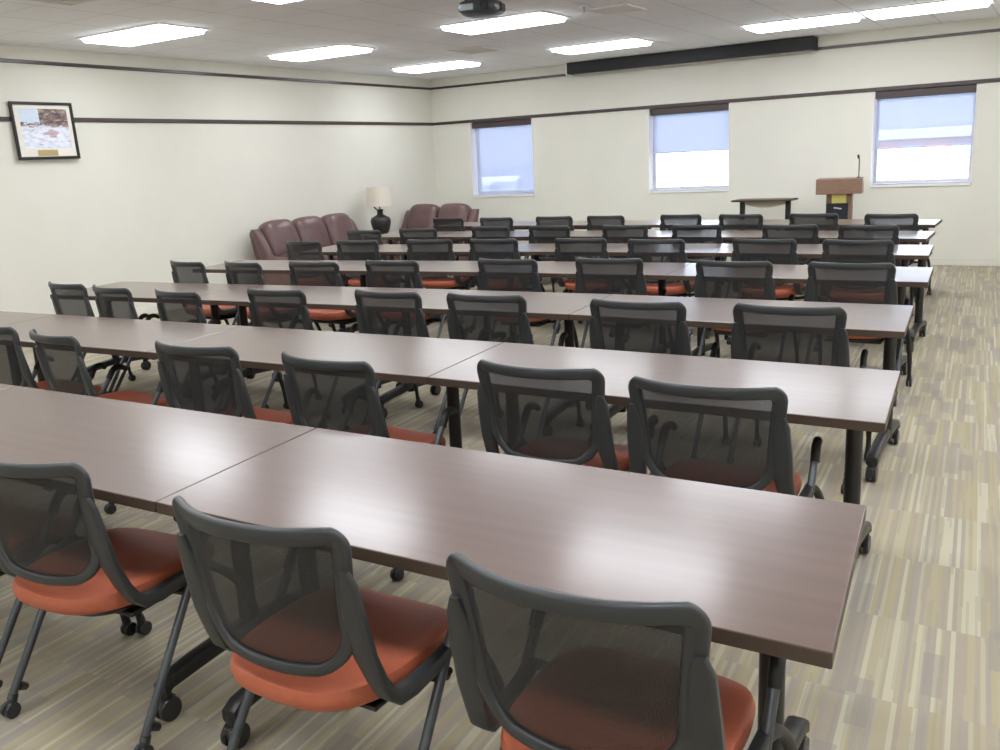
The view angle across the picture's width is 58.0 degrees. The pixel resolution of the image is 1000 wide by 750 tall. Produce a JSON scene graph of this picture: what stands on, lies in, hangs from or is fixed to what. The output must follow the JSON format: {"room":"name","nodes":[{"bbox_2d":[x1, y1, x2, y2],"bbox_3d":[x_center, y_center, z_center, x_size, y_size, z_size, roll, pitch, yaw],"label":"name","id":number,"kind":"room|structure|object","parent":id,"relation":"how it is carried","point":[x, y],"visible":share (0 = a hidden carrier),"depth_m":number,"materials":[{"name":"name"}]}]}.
{"room":"lecture hall","nodes":[
{"label":"lecture hall","id":0,"kind":"room"},
{"bbox_2d":[0,45,437,315],"bbox_3d":[-5.426,-1.647,8.519,0.200,2.910,16.240,5,16,31],"label":"wall","id":1,"kind":"structure","parent":0,"point":[138,198],"depth_m":10.81,"materials":[{"name":"beige paint"}]},
{"bbox_2d":[8,101,80,159],"bbox_3d":[-4.696,-2.522,9.313,0.050,0.572,0.680,5,16,31],"label":"picture frame","id":2,"kind":"object","parent":1,"relation":"attached to","point":[41,130],"visible":1,"depth_m":9.30,"materials":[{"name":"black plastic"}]},
{"bbox_2d":[17,108,71,148],"bbox_3d":[-4.696,-2.546,9.316,0.002,0.397,0.525,3,15,32],"label":"print","id":3,"kind":"object","parent":2,"relation":"attached to","point":[41,128],"depth_m":9.31},
{"bbox_2d":[0,58,430,89],"bbox_3d":[-5.395,-2.908,8.159,0.022,0.035,16.240,5,16,31],"label":"trim","id":4,"kind":"structure","parent":1,"relation":"attached to","point":[1,59],"depth_m":10.77,"materials":[{"name":"grey wood"}]},
{"bbox_2d":[0,117,432,125],"bbox_3d":[-5.369,-2.364,8.289,0.018,0.045,16.240,5,16,31],"label":"trim","id":5,"kind":"structure","parent":1,"relation":"attached to","point":[122,120],"depth_m":11.36,"materials":[{"name":"brown wood"}]},
{"bbox_2d":[0,258,999,749],"bbox_3d":[0.049,0.376,5.594,12.880,0.200,16.680,5,16,31],"label":"floor","id":6,"kind":"structure","parent":0,"point":[916,665],"depth_m":3.13,"materials":[{"name":"carpet"}]},
{"bbox_2d":[0,311,56,325],"bbox_3d":[-3.647,-0.009,5.951,1.658,0.739,0.742,5,15,29],"label":"table","id":7,"kind":"object","parent":6,"relation":"on","point":[6,318],"visible":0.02,"depth_m":5.74,"materials":[{"name":"brown wood"}]},
{"bbox_2d":[0,326,106,393],"bbox_3d":[-2.480,0.105,4.941,0.593,0.871,0.647,6,16,33],"label":"chair","id":8,"kind":"object","parent":6,"relation":"on","point":[15,370],"visible":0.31,"depth_m":4.60,"materials":[{"name":"grey plastic"}]},
{"bbox_2d":[0,569,135,687],"bbox_3d":[-1.717,0.537,2.964,0.593,0.871,0.647,5,15,29],"label":"chair","id":9,"kind":"object","parent":6,"relation":"on","point":[127,627],"visible":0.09,"depth_m":2.80,"materials":[{"name":"grey plastic"}]},
{"bbox_2d":[0,462,190,749],"bbox_3d":[-1.151,0.573,2.696,0.593,0.871,0.647,4,15,26],"label":"chair","id":10,"kind":"object","parent":6,"relation":"on","point":[60,553],"visible":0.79,"depth_m":2.44,"materials":[{"name":"grey plastic"}]},
{"bbox_2d":[29,328,167,513],"bbox_3d":[-1.950,0.165,4.578,0.593,0.871,0.647,9,18,41],"label":"chair","id":11,"kind":"object","parent":6,"relation":"on","point":[60,358],"visible":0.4,"depth_m":4.28,"materials":[{"name":"black fabric"}]},
{"bbox_2d":[48,281,148,392],"bbox_3d":[-2.904,-0.285,6.671,0.593,0.871,0.647,8,17,37],"label":"chair","id":12,"kind":"object","parent":6,"relation":"on","point":[67,299],"visible":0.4,"depth_m":6.34,"materials":[{"name":"grey plastic"}]},
{"bbox_2d":[0,315,239,381],"bbox_3d":[-2.246,0.104,5.181,1.659,0.739,0.743,5,15,29],"label":"table","id":13,"kind":"object","parent":6,"relation":"on","point":[98,335],"visible":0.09,"depth_m":4.99,"materials":[{"name":"brown wood"}]},
{"bbox_2d":[92,284,159,391],"bbox_3d":[-2.429,-0.224,6.317,0.593,0.871,0.647,9,18,40],"label":"chair","id":14,"kind":"object","parent":6,"relation":"on","point":[110,302],"visible":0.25,"depth_m":5.98,"materials":[{"name":"black fabric"}]},
{"bbox_2d":[50,281,254,378],"bbox_3d":[-2.626,-0.291,6.924,1.462,0.739,0.742,4,15,27],"label":"table","id":15,"kind":"object","parent":6,"relation":"on","point":[141,291],"visible":0.24,"depth_m":6.87,"materials":[{"name":"brown wood"}]},
{"bbox_2d":[0,386,315,721],"bbox_3d":[-1.434,0.541,3.176,1.717,0.739,0.743,5,16,30],"label":"table","id":16,"kind":"object","parent":6,"relation":"on","point":[133,454],"visible":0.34,"depth_m":2.88,"materials":[{"name":"brown wood"}]},
{"bbox_2d":[170,260,238,324],"bbox_3d":[-2.455,-0.585,7.840,0.593,0.871,0.647,8,17,39],"label":"chair","id":17,"kind":"object","parent":6,"relation":"on","point":[182,272],"visible":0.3,"depth_m":7.56,"materials":[{"name":"black fabric"}]},
{"bbox_2d":[155,288,288,408],"bbox_3d":[-1.858,-0.163,5.941,0.593,0.871,0.647,8,17,39],"label":"chair","id":18,"kind":"object","parent":6,"relation":"on","point":[171,306],"visible":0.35,"depth_m":5.61,"materials":[{"name":"black fabric"}]},
{"bbox_2d":[155,340,293,521],"bbox_3d":[-1.157,0.231,4.134,0.593,0.871,0.647,5,16,30],"label":"chair","id":19,"kind":"object","parent":6,"relation":"on","point":[202,379],"visible":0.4,"depth_m":3.81,"materials":[{"name":"black fabric"}]},
{"bbox_2d":[224,261,321,330],"bbox_3d":[-1.903,-0.543,7.549,0.593,0.871,0.647,9,18,40],"label":"chair","id":20,"kind":"object","parent":6,"relation":"on","point":[236,273],"visible":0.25,"depth_m":7.21,"materials":[{"name":"black fabric"}]},
{"bbox_2d":[205,260,364,331],"bbox_3d":[-1.982,-0.643,8.271,1.515,0.739,0.742,4,15,26],"label":"table","id":21,"kind":"object","parent":6,"relation":"on","point":[268,266],"visible":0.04,"depth_m":8.14,"materials":[{"name":"brown wood"}]},
{"bbox_2d":[200,284,412,387],"bbox_3d":[-1.360,-0.200,6.277,1.502,0.739,0.742,4,15,27],"label":"table","id":22,"kind":"object","parent":6,"relation":"on","point":[318,297],"visible":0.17,"depth_m":6.18,"materials":[{"name":"brown wood"}]},
{"bbox_2d":[172,495,452,749],"bbox_3d":[-0.379,0.651,2.204,0.593,0.871,0.647,5,15,30],"label":"chair","id":23,"kind":"object","parent":6,"relation":"on","point":[301,633],"visible":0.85,"depth_m":1.94,"materials":[{"name":"black fabric"}]},
{"bbox_2d":[247,287,378,408],"bbox_3d":[-1.218,-0.159,5.789,0.593,0.871,0.647,6,16,33],"label":"chair","id":24,"kind":"object","parent":6,"relation":"on","point":[287,309],"visible":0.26,"depth_m":5.46,"materials":[{"name":"black fabric"}]},
{"bbox_2d":[286,241,350,326],"bbox_3d":[-1.829,-0.982,9.378,0.593,0.871,0.647,6,16,34],"label":"chair","id":25,"kind":"object","parent":6,"relation":"on","point":[309,250],"visible":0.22,"depth_m":9.04,"materials":[{"name":"black fabric"}]},
{"bbox_2d":[249,213,396,284],"bbox_3d":[-2.399,-1.659,12.155,0.964,0.959,1.974,5,16,31],"label":"sofa","id":26,"kind":"object","parent":6,"relation":"on","point":[268,241],"visible":0.4,"depth_m":11.74,"materials":[{"name":"brown leather"}]},
{"bbox_2d":[258,219,300,255],"bbox_3d":[-2.853,-1.743,11.747,0.354,0.562,0.550,5,16,31],"label":"cushion","id":27,"kind":"object","parent":26,"relation":"on","point":[275,233],"depth_m":11.57,"materials":[{"name":"brown leather"}]},
{"bbox_2d":[292,216,330,246],"bbox_3d":[-2.562,-1.866,12.204,0.354,0.562,0.550,5,16,31],"label":"cushion","id":28,"kind":"object","parent":26,"relation":"on","point":[309,228],"depth_m":12.10,"materials":[{"name":"brown leather"}]},
{"bbox_2d":[321,213,354,244],"bbox_3d":[-2.270,-1.989,12.660,0.354,0.562,0.550,5,16,31],"label":"cushion","id":29,"kind":"object","parent":26,"relation":"on","point":[337,225],"depth_m":12.49,"materials":[{"name":"brown leather"}]},
{"bbox_2d":[289,261,356,331],"bbox_3d":[-1.318,-0.519,7.323,0.593,0.871,0.647,5,15,29],"label":"chair","id":30,"kind":"object","parent":6,"relation":"on","point":[301,273],"visible":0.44,"depth_m":7.04,"materials":[{"name":"black fabric"}]},
{"bbox_2d":[147,326,502,447],"bbox_3d":[-0.829,0.222,4.391,1.706,0.739,0.742,5,15,29],"label":"table","id":31,"kind":"object","parent":6,"relation":"on","point":[407,359],"visible":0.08,"depth_m":4.17,"materials":[{"name":"brown wood"}]},
{"bbox_2d":[336,240,381,286],"bbox_3d":[-1.277,-0.960,9.169,0.593,0.871,0.647,4,15,28],"label":"chair","id":32,"kind":"object","parent":6,"relation":"on","point":[363,249],"visible":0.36,"depth_m":8.84,"materials":[{"name":"black fabric"}]},
{"bbox_2d":[322,244,407,260],"bbox_3d":[-1.377,-0.969,9.511,1.318,0.739,0.742,3,15,25],"label":"table","id":33,"kind":"object","parent":6,"relation":"on","point":[384,249],"visible":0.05,"depth_m":9.29,"materials":[{"name":"brown laminate"}]},
{"bbox_2d":[281,351,456,580],"bbox_3d":[-0.504,0.296,3.726,0.593,0.871,0.647,7,17,36],"label":"chair","id":34,"kind":"object","parent":6,"relation":"on","point":[343,396],"visible":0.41,"depth_m":3.42,"materials":[{"name":"black fabric"}]},
{"bbox_2d":[382,240,400,260],"bbox_3d":[-1.747,-1.815,13.498,0.400,0.580,0.400,5,16,31],"label":"end table","id":35,"kind":"object","parent":6,"relation":"on","point":[384,241],"visible":0.03,"depth_m":13.50,"materials":[{"name":"brown wood"}]},
{"bbox_2d":[366,186,392,233],"bbox_3d":[-1.778,-2.433,13.351,0.400,0.690,0.400,5,16,31],"label":"table lamp","id":36,"kind":"object","parent":35,"relation":"on","point":[375,196],"visible":0.91,"depth_m":13.22,"materials":[{"name":"ceramic"}]},
{"bbox_2d":[354,289,446,433],"bbox_3d":[-0.494,-0.117,5.461,0.593,0.871,0.647,6,16,34],"label":"chair","id":37,"kind":"object","parent":6,"relation":"on","point":[382,313],"visible":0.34,"depth_m":5.15,"materials":[{"name":"black fabric"}]},
{"bbox_2d":[365,260,446,337],"bbox_3d":[-0.679,-0.501,7.114,0.593,0.871,0.647,5,16,30],"label":"chair","id":38,"kind":"object","parent":6,"relation":"on","point":[382,274],"visible":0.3,"depth_m":6.79,"materials":[{"name":"black fabric"}]},
{"bbox_2d":[339,260,478,332],"bbox_3d":[-0.680,-0.560,7.645,1.494,0.739,0.742,4,15,26],"label":"table","id":39,"kind":"object","parent":6,"relation":"on","point":[435,268],"visible":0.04,"depth_m":7.41,"materials":[{"name":"brown wood"}]},
{"bbox_2d":[381,231,475,289],"bbox_3d":[-0.839,-1.344,10.976,1.490,0.739,0.743,4,15,28],"label":"table","id":40,"kind":"object","parent":6,"relation":"on","point":[452,235],"visible":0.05,"depth_m":10.76,"materials":[{"name":"brown wood"}]},
{"bbox_2d":[386,203,478,260],"bbox_3d":[-1.034,-2.159,13.974,1.449,0.959,0.964,5,16,31],"label":"loveseat","id":41,"kind":"object","parent":6,"relation":"on","point":[420,216],"visible":0.21,"depth_m":14.02,"materials":[{"name":"brown leather"}]},
{"bbox_2d":[407,204,439,228],"bbox_3d":[-1.192,-2.415,14.225,0.565,0.562,0.354,5,16,31],"label":"cushion","id":42,"kind":"object","parent":41,"relation":"on","point":[420,216],"depth_m":14.10,"materials":[{"name":"brown leather"}]},
{"bbox_2d":[438,203,471,230],"bbox_3d":[-0.707,-2.369,13.928,0.565,0.562,0.354,5,16,31],"label":"cushion","id":43,"kind":"object","parent":41,"relation":"on","point":[450,210],"depth_m":13.78,"materials":[{"name":"brown leather"}]},
{"bbox_2d":[399,228,466,289],"bbox_3d":[-0.786,-1.271,10.374,0.593,0.871,0.647,5,15,28],"label":"chair","id":44,"kind":"object","parent":6,"relation":"on","point":[428,233],"visible":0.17,"depth_m":10.02,"materials":[{"name":"black fabric"}]},
{"bbox_2d":[407,239,478,318],"bbox_3d":[-0.545,-0.922,8.854,0.593,0.871,0.647,4,15,27],"label":"chair","id":45,"kind":"object","parent":6,"relation":"on","point":[439,249],"visible":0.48,"depth_m":8.59,"materials":[{"name":"black fabric"}]},
{"bbox_2d":[433,217,466,276],"bbox_3d":[-0.524,-1.690,12.081,0.593,0.871,0.647,6,16,34],"label":"chair","id":46,"kind":"object","parent":6,"relation":"on","point":[440,224],"visible":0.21,"depth_m":11.75,"materials":[{"name":"black fabric"}]},
{"bbox_2d":[403,243,554,324],"bbox_3d":[-0.135,-0.891,8.923,1.554,0.739,0.742,4,15,26],"label":"table","id":47,"kind":"object","parent":6,"relation":"on","point":[535,250],"visible":0.08,"depth_m":8.65,"materials":[{"name":"brown wood"}]},
{"bbox_2d":[379,288,611,417],"bbox_3d":[-0.087,-0.103,5.602,1.502,0.739,0.742,5,15,29],"label":"table","id":48,"kind":"object","parent":6,"relation":"on","point":[540,305],"visible":0.34,"depth_m":5.42,"materials":[{"name":"brown wood"}]},
{"bbox_2d":[471,226,528,289],"bbox_3d":[0.045,-1.261,10.158,0.593,0.871,0.647,6,16,33],"label":"chair","id":49,"kind":"object","parent":6,"relation":"on","point":[478,232],"visible":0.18,"depth_m":9.81,"materials":[{"name":"grey plastic"}]},
{"bbox_2d":[446,292,567,414],"bbox_3d":[0.063,-0.071,5.149,0.593,0.871,0.647,5,16,31],"label":"chair","id":50,"kind":"object","parent":6,"relation":"on","point":[495,318],"visible":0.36,"depth_m":4.83,"materials":[{"name":"black fabric"}]},
{"bbox_2d":[469,238,544,291],"bbox_3d":[0.069,-0.885,8.570,0.593,0.871,0.647,4,15,28],"label":"chair","id":51,"kind":"object","parent":6,"relation":"on","point":[504,249],"visible":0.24,"depth_m":8.23,"materials":[{"name":"black fabric"}]},
{"bbox_2d":[156,428,865,749],"bbox_3d":[0.008,0.670,2.330,1.746,0.739,0.742,5,16,30],"label":"table","id":52,"kind":"object","parent":6,"relation":"on","point":[771,573],"visible":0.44,"depth_m":2.07,"materials":[{"name":"brown wood"}]},
{"bbox_2d":[478,258,578,347],"bbox_3d":[0.196,-0.474,6.817,0.593,0.871,0.647,5,16,31],"label":"chair","id":53,"kind":"object","parent":6,"relation":"on","point":[493,274],"visible":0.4,"depth_m":6.50,"materials":[{"name":"black fabric"}]},
{"bbox_2d":[528,225,570,291],"bbox_3d":[0.670,-1.219,9.848,0.593,0.871,0.647,6,16,33],"label":"chair","id":54,"kind":"object","parent":6,"relation":"on","point":[537,234],"visible":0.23,"depth_m":9.55,"materials":[{"name":"black fabric"}]},
{"bbox_2d":[477,359,630,471],"bbox_3d":[0.276,0.327,3.431,0.593,0.871,0.647,5,16,31],"label":"chair","id":55,"kind":"object","parent":6,"relation":"on","point":[557,415],"visible":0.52,"depth_m":3.13,"materials":[{"name":"black fabric"}]},
{"bbox_2d":[554,238,608,333],"bbox_3d":[0.843,-0.830,8.176,0.593,0.871,0.647,5,16,30],"label":"chair","id":56,"kind":"object","parent":6,"relation":"on","point":[568,250],"visible":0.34,"depth_m":7.87,"materials":[{"name":"black fabric"}]},
{"bbox_2d":[476,261,690,343],"bbox_3d":[0.639,-0.465,6.969,1.588,0.739,0.742,5,15,29],"label":"table","id":57,"kind":"object","parent":6,"relation":"on","point":[552,269],"visible":0.12,"depth_m":6.65,"materials":[{"name":"brown laminate"}]},
{"bbox_2d":[575,258,666,347],"bbox_3d":[0.888,-0.446,6.551,0.593,0.871,0.647,5,15,28],"label":"chair","id":58,"kind":"object","parent":6,"relation":"on","point":[626,276],"visible":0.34,"depth_m":6.23,"materials":[{"name":"black fabric"}]},
{"bbox_2d":[446,551,797,749],"bbox_3d":[0.259,0.706,1.838,0.593,0.871,0.647,5,16,31],"label":"chair","id":59,"kind":"object","parent":6,"relation":"on","point":[556,670],"visible":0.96,"depth_m":1.54,"materials":[{"name":"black fabric"}]},
{"bbox_2d":[602,225,648,258],"bbox_3d":[1.406,-1.146,9.386,0.593,0.871,0.647,6,16,32],"label":"chair","id":60,"kind":"object","parent":6,"relation":"on","point":[611,233],"visible":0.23,"depth_m":9.06,"materials":[{"name":"grey plastic"}]},
{"bbox_2d":[543,243,731,338],"bbox_3d":[1.239,-0.788,8.203,1.675,0.739,0.742,5,15,29],"label":"table","id":61,"kind":"object","parent":6,"relation":"on","point":[614,249],"visible":0.12,"depth_m":7.85,"materials":[{"name":"brown wood"}]},
{"bbox_2d":[589,298,719,431],"bbox_3d":[0.811,0.002,4.686,0.593,0.871,0.647,5,16,31],"label":"chair","id":62,"kind":"object","parent":6,"relation":"on","point":[647,327],"visible":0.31,"depth_m":4.37,"materials":[{"name":"black fabric"}]},
{"bbox_2d":[428,342,900,558],"bbox_3d":[0.615,0.351,3.545,1.763,0.739,0.742,5,16,31],"label":"table","id":63,"kind":"object","parent":6,"relation":"on","point":[857,401],"visible":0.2,"depth_m":3.32,"materials":[{"name":"brown wood"}]},
{"bbox_2d":[627,239,711,342],"bbox_3d":[1.431,-0.759,7.756,0.593,0.871,0.647,5,16,30],"label":"chair","id":64,"kind":"object","parent":6,"relation":"on","point":[647,250],"visible":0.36,"depth_m":7.47,"materials":[{"name":"black fabric"}]},
{"bbox_2d":[594,230,761,241],"bbox_3d":[1.845,-1.105,9.410,1.701,0.739,0.742,6,16,33],"label":"table","id":65,"kind":"object","parent":6,"relation":"on","point":[727,235],"visible":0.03,"depth_m":9.11,"materials":[{"name":"brown wood"}]},
{"bbox_2d":[660,214,701,281],"bbox_3d":[2.206,-1.450,10.499,0.593,0.871,0.647,7,16,35],"label":"chair","id":66,"kind":"object","parent":6,"relation":"on","point":[667,221],"visible":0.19,"depth_m":10.17,"materials":[{"name":"black fabric"}]},
{"bbox_2d":[671,224,724,296],"bbox_3d":[2.046,-1.082,8.983,0.593,0.871,0.647,6,16,33],"label":"chair","id":67,"kind":"object","parent":6,"relation":"on","point":[691,234],"visible":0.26,"depth_m":8.66,"materials":[{"name":"black fabric"}]},
{"bbox_2d":[627,375,823,498],"bbox_3d":[0.773,0.385,3.082,0.593,0.871,0.647,5,15,30],"label":"chair","id":68,"kind":"object","parent":6,"relation":"on","point":[727,436],"visible":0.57,"depth_m":2.78,"materials":[{"name":"black fabric"}]},
{"bbox_2d":[570,294,913,481],"bbox_3d":[1.259,0.016,4.817,1.739,0.739,0.742,5,16,31],"label":"table","id":69,"kind":"object","parent":6,"relation":"on","point":[890,323],"visible":0.55,"depth_m":4.50,"materials":[{"name":"brown wood"}]},
{"bbox_2d":[694,260,793,357],"bbox_3d":[1.641,-0.364,6.051,0.593,0.871,0.647,6,16,32],"label":"chair","id":70,"kind":"object","parent":6,"relation":"on","point":[713,279],"visible":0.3,"depth_m":5.74,"materials":[{"name":"black fabric"}]},
{"bbox_2d":[719,214,784,284],"bbox_3d":[2.781,-1.378,10.075,0.593,0.871,0.647,8,17,37],"label":"chair","id":71,"kind":"object","parent":6,"relation":"on","point":[726,221],"visible":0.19,"depth_m":9.75,"materials":[{"name":"black fabric"}]},
{"bbox_2d":[731,198,797,218],"bbox_3d":[3.504,-1.881,11.977,0.780,0.900,0.400,5,16,31],"label":"console table","id":72,"kind":"object","parent":6,"relation":"on","point":[755,202],"visible":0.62,"depth_m":11.82,"materials":[{"name":"brown"}]},
{"bbox_2d":[727,238,805,344],"bbox_3d":[2.214,-0.697,7.331,0.593,0.871,0.647,6,16,33],"label":"chair","id":73,"kind":"object","parent":6,"relation":"on","point":[775,251],"visible":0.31,"depth_m":7.03,"materials":[{"name":"grey plastic"}]},
{"bbox_2d":[761,224,820,264],"bbox_3d":[2.778,-0.998,8.477,0.593,0.871,0.647,5,16,31],"label":"chair","id":74,"kind":"object","parent":6,"relation":"on","point":[802,234],"visible":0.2,"depth_m":8.13,"materials":[{"name":"black fabric"}]},
{"bbox_2d":[666,263,933,374],"bbox_3d":[2.014,-0.342,6.164,1.723,0.739,0.742,6,16,32],"label":"table","id":75,"kind":"object","parent":6,"relation":"on","point":[905,277],"visible":0.26,"depth_m":5.91,"materials":[{"name":"brown wood"}]},
{"bbox_2d":[731,302,871,493],"bbox_3d":[1.442,0.051,4.348,0.593,0.871,0.647,5,16,31],"label":"chair","id":76,"kind":"object","parent":6,"relation":"on","point":[799,335],"visible":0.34,"depth_m":4.04,"materials":[{"name":"black fabric"}]},
{"bbox_2d":[786,213,838,284],"bbox_3d":[3.419,-1.316,9.678,0.593,0.871,0.647,6,16,33],"label":"chair","id":77,"kind":"object","parent":6,"relation":"on","point":[824,221],"visible":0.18,"depth_m":9.33,"materials":[{"name":"grey plastic"}]},
{"bbox_2d":[715,244,933,351],"bbox_3d":[2.624,-0.662,7.380,1.676,0.739,0.743,6,16,32],"label":"table","id":78,"kind":"object","parent":6,"relation":"on","point":[921,253],"visible":0.46,"depth_m":7.02,"materials":[{"name":"brown wood"}]},
{"bbox_2d":[816,155,863,218],"bbox_3d":[4.279,-2.044,11.377,0.540,1.420,0.440,3,15,24],"label":"lectern","id":79,"kind":"object","parent":6,"relation":"on","point":[839,192],"visible":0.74,"depth_m":11.18,"materials":[{"name":"brown wood"}]},
{"bbox_2d":[746,231,934,298],"bbox_3d":[3.181,-0.957,8.506,1.652,0.739,0.742,7,16,35],"label":"table","id":80,"kind":"object","parent":6,"relation":"on","point":[906,237],"visible":0.08,"depth_m":8.16,"materials":[{"name":"brown wood"}]},
{"bbox_2d":[805,261,911,406],"bbox_3d":[2.248,-0.307,5.683,0.593,0.871,0.647,6,16,32],"label":"chair","id":81,"kind":"object","parent":6,"relation":"on","point":[862,283],"visible":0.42,"depth_m":5.39,"materials":[{"name":"black fabric"}]},
{"bbox_2d":[781,219,941,296],"bbox_3d":[3.864,-1.278,9.712,1.601,0.739,0.742,7,16,35],"label":"table","id":82,"kind":"object","parent":6,"relation":"on","point":[924,224],"visible":0.16,"depth_m":9.36,"materials":[{"name":"brown wood"}]},
{"bbox_2d":[821,239,906,343],"bbox_3d":[2.786,-0.629,6.925,0.593,0.871,0.647,6,16,33],"label":"chair","id":83,"kind":"object","parent":6,"relation":"on","point":[834,251],"visible":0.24,"depth_m":6.59,"materials":[{"name":"black fabric"}]},
{"bbox_2d":[837,225,913,315],"bbox_3d":[3.335,-0.927,8.060,0.593,0.871,0.647,7,16,35],"label":"chair","id":84,"kind":"object","parent":6,"relation":"on","point":[845,232],"visible":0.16,"depth_m":7.73,"materials":[{"name":"black fabric"}]},
{"bbox_2d":[864,213,931,301],"bbox_3d":[4.000,-1.213,9.123,0.593,0.871,0.647,7,17,36],"label":"chair","id":85,"kind":"object","parent":6,"relation":"on","point":[905,222],"visible":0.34,"depth_m":8.79,"materials":[{"name":"black fabric"}]},
{"bbox_2d":[0,0,999,79],"bbox_3d":[-0.102,-2.646,4.875,12.880,0.200,16.680,5,16,31],"label":"ceiling","id":86,"kind":"structure","parent":0,"point":[403,32],"depth_m":9.29,"materials":[{"name":"tile"}]},
{"bbox_2d":[75,22,211,46],"bbox_3d":[-3.416,-3.247,8.629,1.220,0.045,0.610,5,16,31],"label":"ceiling light","id":87,"kind":"object","parent":86,"relation":"attached to","point":[153,32],"visible":1,"depth_m":8.49,"materials":[{"name":"white paint"}]},
{"bbox_2d":[264,44,376,61],"bbox_3d":[-2.116,-3.784,10.611,1.220,0.045,0.610,5,16,31],"label":"ceiling light","id":88,"kind":"object","parent":86,"relation":"attached to","point":[337,50],"visible":1,"depth_m":10.47,"materials":[{"name":"white paint"}]},
{"bbox_2d":[389,60,483,72],"bbox_3d":[-0.897,-4.347,12.723,1.220,0.045,0.610,5,16,31],"label":"ceiling light","id":89,"kind":"object","parent":86,"relation":"attached to","point":[454,64],"visible":1,"depth_m":12.57,"materials":[{"name":"white paint"}]},
{"bbox_2d":[458,0,505,18],"bbox_3d":[-0.142,-2.888,6.910,0.329,0.267,0.292,2,14,20],"label":"projector","id":90,"kind":"object","parent":86,"relation":"attached to","point":[474,9],"visible":1,"depth_m":6.83,"materials":[{"name":"black plastic"}]},
{"bbox_2d":[436,10,570,34],"bbox_3d":[0.031,-3.510,9.010,1.220,0.045,0.610,5,16,31],"label":"ceiling light","id":91,"kind":"object","parent":86,"relation":"attached to","point":[534,18],"visible":1,"depth_m":8.88,"materials":[{"name":"white paint"}]},
{"bbox_2d":[546,37,655,54],"bbox_3d":[1.262,-4.118,11.309,1.220,0.045,0.610,5,16,31],"label":"ceiling light","id":92,"kind":"object","parent":86,"relation":"attached to","point":[627,42],"visible":1,"depth_m":11.17,"materials":[{"name":"white paint"}]},
{"bbox_2d":[740,11,864,32],"bbox_3d":[3.376,-3.932,10.083,1.220,0.045,0.610,5,16,31],"label":"ceiling light","id":93,"kind":"object","parent":86,"relation":"attached to","point":[846,17],"visible":1,"depth_m":9.95,"materials":[{"name":"white paint"}]},
{"bbox_2d":[859,0,994,19],"bbox_3d":[4.455,-3.829,9.421,1.220,0.045,0.610,5,16,31],"label":"ceiling light","id":94,"kind":"object","parent":86,"relation":"attached to","point":[944,5],"visible":1,"depth_m":9.32,"materials":[{"name":"white paint"}]},
{"bbox_2d":[430,17,999,257],"bbox_3d":[4.286,-2.957,11.991,12.880,2.910,0.240,5,16,31],"label":"wall","id":95,"kind":"structure","parent":0,"point":[591,164],"depth_m":12.28,"materials":[{"name":"beige paint"}]},
{"bbox_2d":[469,118,534,197],"bbox_3d":[0.083,-3.477,14.497,1.160,1.190,0.220,5,16,31],"label":"window","id":96,"kind":"structure","parent":95,"relation":"in","point":[476,194],"depth_m":14.70,"materials":[{"name":"silver metal"}]},
{"bbox_2d":[472,118,533,192],"bbox_3d":[0.072,-3.507,14.475,1.136,1.117,0.095,5,16,31],"label":"roller shade","id":97,"kind":"object","parent":96,"relation":"attached to","point":[504,154],"visible":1,"depth_m":14.49,"materials":[{"name":"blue fabric"}]},
{"bbox_2d":[648,103,729,192],"bbox_3d":[2.722,-3.225,12.881,1.190,1.190,0.220,5,16,31],"label":"window","id":98,"kind":"structure","parent":95,"relation":"in","point":[653,188],"depth_m":13.10,"materials":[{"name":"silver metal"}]},
{"bbox_2d":[650,103,728,153],"bbox_3d":[2.699,-3.490,12.803,1.166,0.632,0.095,5,16,31],"label":"roller shade","id":99,"kind":"object","parent":98,"relation":"attached to","point":[698,128],"visible":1,"depth_m":12.81,"materials":[{"name":"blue fabric"}]},
{"bbox_2d":[565,36,817,75],"bbox_3d":[2.529,-4.374,12.434,3.568,0.181,0.200,5,16,31],"label":"projection screen","id":100,"kind":"object","parent":95,"relation":"attached to","point":[800,44],"visible":1,"depth_m":12.25,"materials":[{"name":"black"}]},
{"bbox_2d":[431,28,999,89],"bbox_3d":[4.154,-4.199,11.581,12.480,0.035,0.022,5,16,31],"label":"trim","id":101,"kind":"structure","parent":95,"relation":"attached to","point":[997,29],"depth_m":11.36,"materials":[{"name":"grey wood"}]},
{"bbox_2d":[433,78,999,125],"bbox_3d":[4.182,-3.655,11.712,12.480,0.045,0.018,5,16,31],"label":"trim","id":102,"kind":"structure","parent":95,"relation":"attached to","point":[990,79],"depth_m":12.27,"materials":[{"name":"brown wood"}]},
{"bbox_2d":[520,256,999,265],"bbox_3d":[4.288,-1.564,12.212,12.480,0.100,0.012,5,16,31],"label":"baseboard","id":103,"kind":"structure","parent":95,"relation":"attached to","point":[933,260],"depth_m":11.29,"materials":[{"name":"wood"}]},
{"bbox_2d":[870,83,977,187],"bbox_3d":[5.301,-2.978,11.301,1.160,1.190,0.220,5,16,31],"label":"window","id":104,"kind":"structure","parent":95,"relation":"in","point":[874,152],"depth_m":11.45,"materials":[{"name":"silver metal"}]},
{"bbox_2d":[876,84,976,148],"bbox_3d":[5.280,-3.204,11.232,1.136,0.712,0.095,5,16,31],"label":"roller shade","id":105,"kind":"object","parent":104,"relation":"attached to","point":[931,116],"visible":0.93,"depth_m":11.23,"materials":[{"name":"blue fabric"}]},
{"label":"outside","id":106,"kind":"structure","parent":0,"visible":0},
{"bbox_2d":[657,149,878,185],"bbox_3d":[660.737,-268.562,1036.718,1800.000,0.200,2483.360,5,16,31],"label":"ground","id":107,"kind":"structure","parent":106,"point":[706,169],"depth_m":602.06,"materials":[{"name":"white"}]},
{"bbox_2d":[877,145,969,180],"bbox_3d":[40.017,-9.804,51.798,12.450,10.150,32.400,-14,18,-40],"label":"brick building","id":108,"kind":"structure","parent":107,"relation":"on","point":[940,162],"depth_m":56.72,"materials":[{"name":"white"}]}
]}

